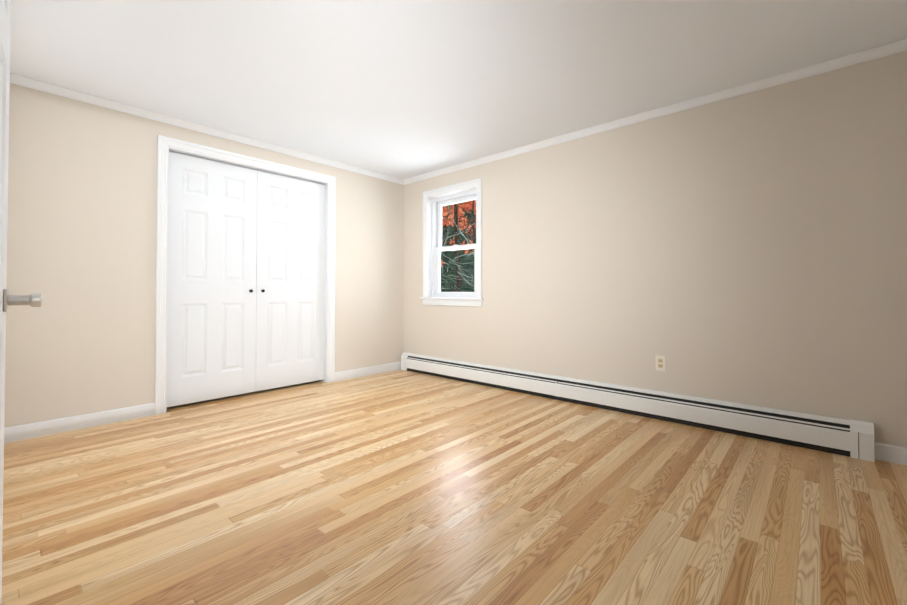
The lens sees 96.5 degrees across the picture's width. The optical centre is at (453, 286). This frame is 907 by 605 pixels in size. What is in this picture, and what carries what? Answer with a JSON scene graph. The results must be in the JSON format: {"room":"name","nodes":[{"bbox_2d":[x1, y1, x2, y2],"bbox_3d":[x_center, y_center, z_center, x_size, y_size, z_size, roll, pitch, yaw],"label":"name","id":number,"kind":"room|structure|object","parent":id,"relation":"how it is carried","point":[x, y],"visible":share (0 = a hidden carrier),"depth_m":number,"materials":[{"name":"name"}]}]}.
{"room":"empty bedroom","nodes":[
{"label":"empty bedroom","id":0,"kind":"room"},
{"bbox_2d":[4,83,403,427],"bbox_3d":[-1.815,-0.160,3.743,0.160,2.300,3.744,-1,-1,42],"label":"wall","id":1,"kind":"structure","parent":0,"point":[82,218],"depth_m":2.87,"materials":[{"name":"beige paint"}]},
{"bbox_2d":[4,403,154,442],"bbox_3d":[-2.574,0.930,2.751,0.013,0.092,0.896,-1,-1,42],"label":"baseboard","id":2,"kind":"structure","parent":1,"relation":"attached to","point":[31,430],"depth_m":2.75,"materials":[{"name":"white paint"}]},
{"bbox_2d":[10,73,401,183],"bbox_3d":[-1.742,-1.287,3.690,0.040,0.048,3.300,-1,-1,42],"label":"crown molding","id":3,"kind":"structure","parent":1,"relation":"attached to","point":[14,79],"depth_m":3.19,"materials":[{"name":"white paint"}]},
{"bbox_2d":[167,152,256,406],"bbox_3d":[-2.039,-0.053,3.454,0.064,2.026,0.690,-1,-1,42],"label":"closet door","id":4,"kind":"structure","parent":1,"relation":"in","point":[211,310],"depth_m":3.43,"materials":[{"name":"white paint"}]},
{"bbox_2d":[155,135,334,414],"bbox_3d":[-1.826,-0.053,3.728,0.161,2.085,1.426,-1,-1,42],"label":"door frame","id":5,"kind":"structure","parent":1,"relation":"attached to","point":[197,155],"depth_m":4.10,"materials":[{"name":"white paint"}]},
{"bbox_2d":[256,171,324,390],"bbox_3d":[-1.576,-0.046,3.969,0.064,2.026,0.690,-1,-1,42],"label":"closet door","id":6,"kind":"structure","parent":1,"relation":"in","point":[290,280],"depth_m":3.94,"materials":[{"name":"white paint"}]},
{"bbox_2d":[1,369,906,604],"bbox_3d":[-0.239,1.020,2.311,5.896,0.100,3.744,-1,-1,42],"label":"floor","id":7,"kind":"structure","parent":0,"point":[399,487],"depth_m":1.75,"materials":[{"name":"brown wood"}]},
{"bbox_2d":[10,0,906,179],"bbox_3d":[-0.239,-1.380,2.345,5.896,0.100,3.744,-1,-1,42],"label":"ceiling","id":8,"kind":"structure","parent":0,"point":[403,89],"depth_m":2.38,"materials":[{"name":"white paint"}]},
{"bbox_2d":[403,51,906,447],"bbox_3d":[1.297,-0.166,3.357,4.986,2.300,0.160,-1,-1,42],"label":"wall","id":9,"kind":"structure","parent":0,"point":[750,248],"depth_m":2.79,"materials":[{"name":"beige paint"}]},
{"bbox_2d":[420,178,483,306],"bbox_3d":[0.018,-0.443,4.492,0.911,1.316,0.210,-1,-1,42],"label":"window unit","id":10,"kind":"structure","parent":9,"relation":"in","point":[438,203],"depth_m":4.59,"materials":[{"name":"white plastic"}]},
{"bbox_2d":[401,352,874,461],"bbox_3d":[0.864,0.887,3.574,3.960,0.200,0.071,-1,-1,42],"label":"heater","id":11,"kind":"object","parent":9,"relation":"attached to","point":[851,438],"visible":0.98,"depth_m":2.87,"materials":[{"name":"white metal"}]},
{"bbox_2d":[402,39,906,184],"bbox_3d":[1.171,-1.292,3.352,4.826,0.048,0.040,-1,-1,42],"label":"crown molding","id":12,"kind":"structure","parent":9,"relation":"attached to","point":[857,58],"depth_m":2.84,"materials":[{"name":"white paint"}]},
{"bbox_2d":[655,355,665,371],"bbox_3d":[1.541,0.574,3.014,0.070,0.115,0.008,-1,-1,42],"label":"electrical outlet plate","id":13,"kind":"object","parent":9,"relation":"attached to","point":[660,363],"visible":1,"depth_m":3.01,"materials":[{"name":"beige plastic"}]},
{"bbox_2d":[874,442,906,464],"bbox_3d":[2.656,0.919,2.004,0.796,0.092,0.013,-1,-1,42],"label":"baseboard","id":14,"kind":"structure","parent":9,"relation":"attached to","point":[891,453],"depth_m":2.22,"materials":[{"name":"white paint"}]},
{"bbox_3d":[-1.157,-0.203,0.744,4.826,2.300,0.160,-1,-1,42],"label":"wall","id":15,"kind":"structure","parent":0,"visible":0},
{"bbox_2d":[0,0,41,604],"bbox_3d":[-1.075,-0.077,0.916,0.186,2.030,0.814,1,-1,-44],"label":"entry door","id":16,"kind":"structure","parent":15,"relation":"in","point":[7,300],"depth_m":1.16,"materials":[{"name":"white paint"}]},
{"label":"outside","id":17,"kind":"structure","parent":0,"visible":0},
{"bbox_2d":[441,200,475,291],"bbox_3d":[0.596,-2.688,8.850,17.000,10.500,1.055,-1,-1,42],"label":"foliage","id":18,"kind":"object","parent":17,"point":[459,278],"depth_m":9.80,"materials":[{"name":"green plant"}]}
]}

